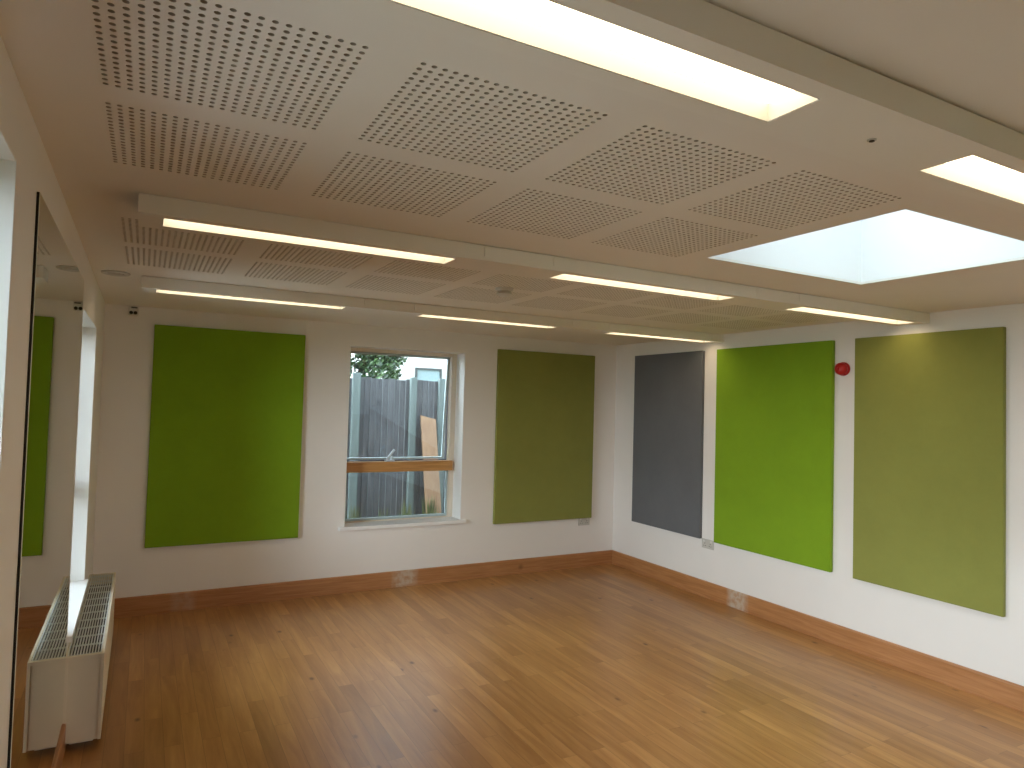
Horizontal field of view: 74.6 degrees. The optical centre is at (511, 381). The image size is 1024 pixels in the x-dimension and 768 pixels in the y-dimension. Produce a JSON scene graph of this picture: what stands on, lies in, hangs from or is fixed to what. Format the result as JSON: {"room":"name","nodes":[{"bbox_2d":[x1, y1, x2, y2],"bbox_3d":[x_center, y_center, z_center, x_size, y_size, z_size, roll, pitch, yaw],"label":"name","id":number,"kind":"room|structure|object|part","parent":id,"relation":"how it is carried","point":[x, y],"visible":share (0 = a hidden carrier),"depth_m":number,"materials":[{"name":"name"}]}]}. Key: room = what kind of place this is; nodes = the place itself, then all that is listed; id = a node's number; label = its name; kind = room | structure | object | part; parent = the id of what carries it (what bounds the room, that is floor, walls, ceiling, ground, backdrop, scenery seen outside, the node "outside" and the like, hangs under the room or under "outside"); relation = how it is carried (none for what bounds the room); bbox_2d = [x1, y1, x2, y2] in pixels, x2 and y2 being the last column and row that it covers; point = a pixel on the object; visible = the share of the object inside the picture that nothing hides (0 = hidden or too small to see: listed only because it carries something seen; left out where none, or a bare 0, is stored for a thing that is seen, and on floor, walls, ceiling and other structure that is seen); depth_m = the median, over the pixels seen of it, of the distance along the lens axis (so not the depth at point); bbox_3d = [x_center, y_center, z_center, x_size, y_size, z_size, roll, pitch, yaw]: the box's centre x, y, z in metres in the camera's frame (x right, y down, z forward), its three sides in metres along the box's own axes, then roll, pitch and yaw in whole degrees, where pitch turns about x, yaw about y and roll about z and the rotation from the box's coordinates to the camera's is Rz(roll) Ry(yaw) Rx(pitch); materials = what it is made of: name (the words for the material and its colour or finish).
{"room":"community hall","nodes":[
{"label":"community hall","id":0,"kind":"room"},
{"bbox_2d":[0,35,104,767],"bbox_3d":[-1.169,0.551,1.202,0.300,2.618,9.050,3,-2,-29],"label":"wall","id":1,"kind":"structure","parent":0,"point":[35,173],"depth_m":1.72,"materials":[{"name":"paint"}]},
{"bbox_2d":[0,130,16,464],"bbox_3d":[-0.926,0.353,0.830,0.292,1.768,1.515,3,-2,-29],"label":"window","id":2,"kind":"structure","parent":1,"relation":"in","point":[8,161],"depth_m":1.54,"materials":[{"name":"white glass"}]},
{"bbox_2d":[7,192,83,767],"bbox_3d":[-1.719,0.563,2.523,0.008,2.145,1.625,3,-2,-29],"label":"wall mirror","id":3,"kind":"object","parent":1,"relation":"attached to","point":[52,392],"visible":1,"depth_m":2.25,"materials":[{"name":"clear mirror"}]},
{"bbox_2d":[53,724,65,767],"bbox_3d":[-1.129,1.693,1.364,0.018,0.150,8.732,3,-2,-29],"label":"baseboard","id":4,"kind":"structure","parent":1,"relation":"attached to","point":[61,748],"depth_m":3.11,"materials":[{"name":"brown wood"}]},
{"bbox_2d":[66,308,95,642],"bbox_3d":[-2.574,0.461,3.821,0.292,1.668,1.210,3,-2,-29],"label":"window","id":5,"kind":"structure","parent":1,"relation":"in","point":[78,584],"depth_m":4.36,"materials":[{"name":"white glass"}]},
{"bbox_2d":[93,304,616,597],"bbox_3d":[-1.101,0.738,6.588,5.575,2.618,0.350,3,-2,-28],"label":"wall","id":6,"kind":"structure","parent":0,"point":[320,550],"depth_m":6.07,"materials":[{"name":"paint"}]},
{"bbox_2d":[128,306,138,314],"bbox_3d":[-3.006,-0.567,5.349,0.072,0.068,0.050,3,-2,-28],"label":"sensor","id":7,"kind":"object","parent":6,"relation":"attached to","point":[132,310],"visible":1,"depth_m":5.34,"materials":[{"name":"white plastic"}]},
{"bbox_2d":[144,324,305,547],"bbox_3d":[-2.380,0.454,5.678,1.188,1.788,0.034,3,-2,-28],"label":"acoustic panel","id":8,"kind":"object","parent":6,"relation":"attached to","point":[225,438],"visible":1,"depth_m":5.64,"materials":[{"name":"fabric"}]},
{"bbox_2d":[114,550,611,617],"bbox_3d":[-1.044,1.867,6.388,4.975,0.150,0.018,3,-2,-28],"label":"baseboard","id":9,"kind":"structure","parent":6,"relation":"attached to","point":[228,596],"depth_m":6.10,"materials":[{"name":"brown wood"}]},
{"bbox_2d":[338,345,465,530],"bbox_3d":[-1.074,0.534,6.597,1.264,1.694,0.390,3,-2,-28],"label":"window","id":10,"kind":"structure","parent":6,"relation":"in","point":[455,365],"depth_m":6.75,"materials":[{"name":"grey metal"}]},
{"bbox_3d":[-1.183,0.714,6.565,0.096,0.122,0.042,3,-2,-28],"label":"handle","id":11,"kind":"part","parent":10,"relation":"part of","materials":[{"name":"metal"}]},
{"bbox_3d":[-1.123,1.107,6.639,1.052,0.477,0.030,3,-2,-28],"label":"sash","id":12,"kind":"part","parent":10,"relation":"part of","materials":[{"name":"grey metal"}]},
{"bbox_3d":[-1.135,0.249,6.725,1.048,1.048,0.117,3,-2,-28],"label":"sash","id":13,"kind":"part","parent":10,"relation":"part of","materials":[{"name":"clear glass"}]},
{"bbox_2d":[493,349,594,523],"bbox_3d":[0.372,0.580,7.172,1.207,1.788,0.034,3,-2,-28],"label":"acoustic panel","id":14,"kind":"object","parent":6,"relation":"attached to","point":[543,462],"visible":1,"depth_m":7.13,"materials":[{"name":"fabric"}]},
{"bbox_2d":[578,518,589,525],"bbox_3d":[0.800,1.532,7.399,0.146,0.086,0.012,3,-2,-28],"label":"power socket","id":15,"kind":"object","parent":6,"relation":"attached to","point":[582,521],"visible":1,"depth_m":7.39,"materials":[{"name":"grey plastic"}]},
{"bbox_2d":[0,0,1023,345],"bbox_3d":[1.063,-0.596,2.611,5.115,0.012,8.790,3,-2,-28],"label":"ceiling","id":16,"kind":"structure","parent":0,"point":[324,110],"depth_m":1.94,"materials":[{"name":"paint"}]},
{"bbox_2d":[101,270,130,276],"bbox_3d":[-2.303,-0.629,3.917,0.150,0.015,0.150,3,-2,-28],"label":"ceiling vent","id":17,"kind":"object","parent":16,"relation":"in","point":[107,272],"visible":1,"depth_m":3.88,"materials":[{"name":"grey plastic"}]},
{"bbox_2d":[141,276,723,343],"bbox_3d":[-0.159,-0.499,5.204,4.740,0.071,0.225,3,-2,-28],"label":"bulkhead","id":18,"kind":"object","parent":16,"relation":"attached to","point":[149,284],"visible":0.94,"depth_m":4.78,"materials":[{"name":"paint"}]},
{"bbox_2d":[156,290,344,308],"bbox_3d":[-1.666,-0.557,4.385,1.150,0.047,0.132,3,-2,-28],"label":"strip light","id":19,"kind":"object","parent":18,"relation":"attached to","point":[158,291],"visible":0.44,"depth_m":4.42,"materials":[{"name":"plastic"}]},
{"bbox_2d":[419,315,553,327],"bbox_3d":[-0.162,-0.488,5.202,1.150,0.047,0.132,3,-2,-28],"label":"strip light","id":20,"kind":"object","parent":18,"relation":"attached to","point":[430,316],"visible":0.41,"depth_m":5.25,"materials":[{"name":"plastic"}]},
{"bbox_2d":[605,332,711,342],"bbox_3d":[1.341,-0.419,6.018,1.150,0.047,0.132,3,-2,-28],"label":"strip light","id":21,"kind":"object","parent":18,"relation":"attached to","point":[613,332],"visible":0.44,"depth_m":6.08,"materials":[{"name":"plastic"}]},
{"bbox_2d":[495,287,512,296],"bbox_3d":[-0.043,-0.543,4.086,0.112,0.053,0.112,3,-2,-28],"label":"smoke detector","id":22,"kind":"object","parent":16,"relation":"attached to","point":[502,291],"visible":1,"depth_m":4.05,"materials":[{"name":"white plastic"}]},
{"bbox_2d":[138,193,929,325],"bbox_3d":[0.730,-0.531,3.570,4.740,0.071,0.225,3,-2,-28],"label":"bulkhead","id":23,"kind":"object","parent":16,"relation":"attached to","point":[152,209],"visible":0.96,"depth_m":3.02,"materials":[{"name":"paint"}]},
{"bbox_2d":[162,218,454,263],"bbox_3d":[-0.778,-0.589,2.751,1.150,0.047,0.132,3,-2,-28],"label":"strip light","id":24,"kind":"object","parent":23,"relation":"attached to","point":[166,222],"visible":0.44,"depth_m":2.77,"materials":[{"name":"glowing opal plastic diffuser"}]},
{"bbox_2d":[551,274,733,299],"bbox_3d":[0.726,-0.520,3.568,1.150,0.047,0.132,3,-2,-28],"label":"strip light","id":25,"kind":"object","parent":23,"relation":"attached to","point":[562,276],"visible":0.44,"depth_m":3.62,"materials":[{"name":"glowing opal plastic diffuser"}]},
{"bbox_2d":[786,307,913,323],"bbox_3d":[2.230,-0.451,4.384,1.150,0.047,0.132,3,-2,-28],"label":"strip light","id":26,"kind":"object","parent":23,"relation":"attached to","point":[802,309],"visible":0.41,"depth_m":4.46,"materials":[{"name":"plastic"}]},
{"bbox_2d":[331,0,1023,213],"bbox_3d":[1.497,-0.567,1.914,4.975,0.071,0.225,3,-2,-28],"label":"bulkhead","id":27,"kind":"object","parent":16,"relation":"attached to","point":[914,130],"visible":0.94,"depth_m":1.36,"materials":[{"name":"paint"}]},
{"bbox_2d":[389,0,819,121],"bbox_3d":[0.093,-0.620,1.151,1.150,0.047,0.132,3,-2,-28],"label":"strip light","id":28,"kind":"object","parent":27,"relation":"attached to","point":[547,25],"visible":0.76,"depth_m":1.26,"materials":[{"name":"glowing opal plastic diffuser"}]},
{"bbox_2d":[468,0,794,102],"bbox_3d":[0.093,-0.640,1.152,1.144,0.006,0.126,3,-2,-28],"label":"diffuser","id":29,"kind":"object","parent":28,"relation":"attached to","point":[545,17],"depth_m":1.26,"materials":[{"name":"white plastic"}]},
{"bbox_2d":[867,138,876,142],"bbox_3d":[0.835,-0.558,1.558,0.020,0.006,0.020,3,-2,-28],"label":"indicator light","id":30,"kind":"object","parent":27,"relation":"attached to","point":[871,140],"visible":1,"depth_m":1.55,"materials":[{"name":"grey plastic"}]},
{"bbox_2d":[920,155,1023,204],"bbox_3d":[1.597,-0.551,1.968,1.150,0.047,0.132,3,-2,-28],"label":"strip light","id":31,"kind":"object","parent":27,"relation":"attached to","point":[974,172],"visible":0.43,"depth_m":1.86,"materials":[{"name":"plastic"}]},
{"bbox_2d":[945,155,1023,189],"bbox_3d":[1.597,-0.572,1.968,1.144,0.006,0.126,3,-2,-28],"label":"diffuser","id":32,"kind":"object","parent":31,"relation":"attached to","point":[973,167],"depth_m":1.86,"materials":[{"name":"white plastic"}]},
{"bbox_2d":[715,209,1023,281],"bbox_3d":[1.640,-0.988,3.000,1.233,0.828,1.028,3,-2,-28],"label":"window","id":33,"kind":"structure","parent":16,"relation":"attached to","point":[902,242],"depth_m":3.43,"materials":[{"name":"glass"}]},
{"bbox_2d":[62,564,1023,767],"bbox_3d":[1.026,1.928,2.570,5.575,0.120,9.400,3,-2,-28],"label":"floor","id":34,"kind":"structure","parent":0,"point":[606,665],"depth_m":4.16,"materials":[{"name":"brown wood"}]},
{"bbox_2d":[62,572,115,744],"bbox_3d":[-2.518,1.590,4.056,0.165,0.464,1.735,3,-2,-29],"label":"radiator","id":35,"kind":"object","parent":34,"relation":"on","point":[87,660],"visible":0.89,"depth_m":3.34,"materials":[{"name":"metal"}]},
{"bbox_3d":[-2.588,1.565,4.018,0.006,0.419,1.695,3,-2,-29],"label":"panel","id":36,"kind":"part","parent":35,"relation":"part of","materials":[{"name":"white metal"}]},
{"bbox_2d":[67,573,113,655],"bbox_3d":[-2.515,1.366,4.062,0.148,0.013,1.695,3,-2,-29],"label":"grille","id":37,"kind":"object","parent":35,"relation":"attached to","point":[102,576],"depth_m":3.87,"materials":[{"name":"metal"}]},
{"bbox_3d":[-2.451,1.571,4.094,0.012,0.419,1.695,3,-2,-29],"label":"panel","id":38,"kind":"part","parent":35,"relation":"part of","materials":[{"name":"metal"}]},
{"bbox_2d":[612,303,1023,685],"bbox_3d":[3.461,0.763,3.717,0.300,2.618,9.050,3,-2,-28],"label":"wall","id":39,"kind":"structure","parent":0,"point":[983,642],"depth_m":5.12,"materials":[{"name":"paint"}]},
{"bbox_2d":[632,351,704,538],"bbox_3d":[1.577,0.601,6.849,0.034,1.785,1.011,3,-2,-28],"label":"acoustic panel","id":40,"kind":"object","parent":39,"relation":"attached to","point":[668,430],"visible":1,"depth_m":6.78,"materials":[{"name":"fabric"}]},
{"bbox_2d":[702,538,713,549],"bbox_3d":[1.842,1.520,6.306,0.012,0.086,0.146,3,-2,-28],"label":"power socket","id":41,"kind":"object","parent":39,"relation":"attached to","point":[709,544],"visible":1,"depth_m":6.30,"materials":[{"name":"grey plastic"}]},
{"bbox_2d":[714,340,834,571],"bbox_3d":[2.192,0.579,5.717,0.034,1.785,1.202,3,-2,-28],"label":"acoustic panel","id":42,"kind":"object","parent":39,"relation":"attached to","point":[774,435],"visible":1,"depth_m":5.62,"materials":[{"name":"fabric"}]},
{"bbox_2d":[612,550,1023,712],"bbox_3d":[3.223,1.892,3.726,0.018,0.150,8.732,3,-2,-28],"label":"baseboard","id":43,"kind":"structure","parent":39,"relation":"attached to","point":[1009,694],"depth_m":5.02,"materials":[{"name":"brown wood"}]},
{"bbox_2d":[834,362,849,375],"bbox_3d":[2.515,-0.100,5.133,0.079,0.104,0.104,3,-2,-28],"label":"fire alarm sounder","id":44,"kind":"object","parent":39,"relation":"attached to","point":[843,368],"visible":1,"depth_m":5.11,"materials":[{"name":"red plastic"}]},
{"bbox_2d":[853,327,1005,616],"bbox_3d":[2.806,0.557,4.588,0.034,1.785,0.996,3,-2,-28],"label":"acoustic panel","id":45,"kind":"object","parent":39,"relation":"attached to","point":[929,496],"visible":1,"depth_m":4.50,"materials":[{"name":"fabric"}]},
{"label":"outside","id":46,"kind":"structure","parent":0,"visible":0},
{"bbox_3d":[-3.886,2.115,6.384,60.000,0.200,65.000,3,-2,-28],"label":"ground","id":47,"kind":"structure","parent":46,"visible":0},
{"bbox_2d":[346,505,361,518],"bbox_3d":[-1.745,1.724,7.428,0.183,0.769,0.206,3,-2,-28],"label":"clump","id":48,"kind":"object","parent":47,"relation":"on","point":[353,511],"visible":0.07,"depth_m":7.41,"materials":[{"name":"green plant"}]},
{"bbox_2d":[350,351,407,379],"bbox_3d":[-2.859,-0.191,10.972,2.866,4.778,1.724,3,-2,-28],"label":"tree","id":49,"kind":"object","parent":47,"relation":"on","point":[378,363],"visible":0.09,"depth_m":10.86,"materials":[{"name":"green plant"}]},
{"bbox_2d":[346,373,447,518],"bbox_3d":[-1.751,1.014,8.121,9.717,2.235,0.145,3,-2,-28],"label":"fence","id":50,"kind":"object","parent":47,"relation":"on","point":[384,414],"visible":0.14,"depth_m":8.27,"materials":[{"name":"grey wood"}]},
{"bbox_3d":[-1.878,1.007,8.006,0.100,2.235,0.063,3,-2,-28],"label":"post","id":51,"kind":"part","parent":50,"relation":"part of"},
{"bbox_3d":[-1.246,1.048,8.349,0.085,2.210,0.063,3,-2,-28],"label":"post","id":52,"kind":"part","parent":50,"relation":"part of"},
{"bbox_3d":[-0.905,1.064,8.534,0.100,2.210,0.063,3,-2,-28],"label":"post","id":53,"kind":"part","parent":50,"relation":"part of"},
{"bbox_2d":[350,353,448,381],"bbox_3d":[-0.509,-1.155,18.531,8.350,7.350,5.800,3,-2,-28],"label":"sky","id":54,"kind":"structure","parent":47,"relation":"on","point":[425,369],"depth_m":14.89,"materials":[{"name":"white"}]},
{"bbox_3d":[-1.851,0.303,14.912,0.540,1.135,0.005,3,-2,-28],"label":"pane","id":55,"kind":"part","parent":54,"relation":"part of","materials":[{"name":"glass"}]},
{"bbox_2d":[398,499,414,515],"bbox_3d":[-1.215,1.732,7.716,0.215,0.802,0.199,3,-2,-28],"label":"clump","id":56,"kind":"object","parent":47,"relation":"on","point":[409,512],"visible":0.09,"depth_m":7.72,"materials":[{"name":"green plant"}]},
{"bbox_2d":[420,415,440,513],"bbox_3d":[-0.974,1.288,8.274,0.201,1.740,0.348,3,-3,-38],"label":"board","id":57,"kind":"object","parent":47,"relation":"on","point":[428,425],"visible":0.64,"depth_m":8.31,"materials":[{"name":"beige wood"}]},
{"bbox_2d":[422,493,438,513],"bbox_3d":[-0.956,1.720,7.846,0.188,0.849,0.207,3,-2,-28],"label":"clump","id":58,"kind":"object","parent":47,"relation":"on","point":[430,510],"visible":0.09,"depth_m":7.85,"materials":[{"name":"green plant"}]}
]}

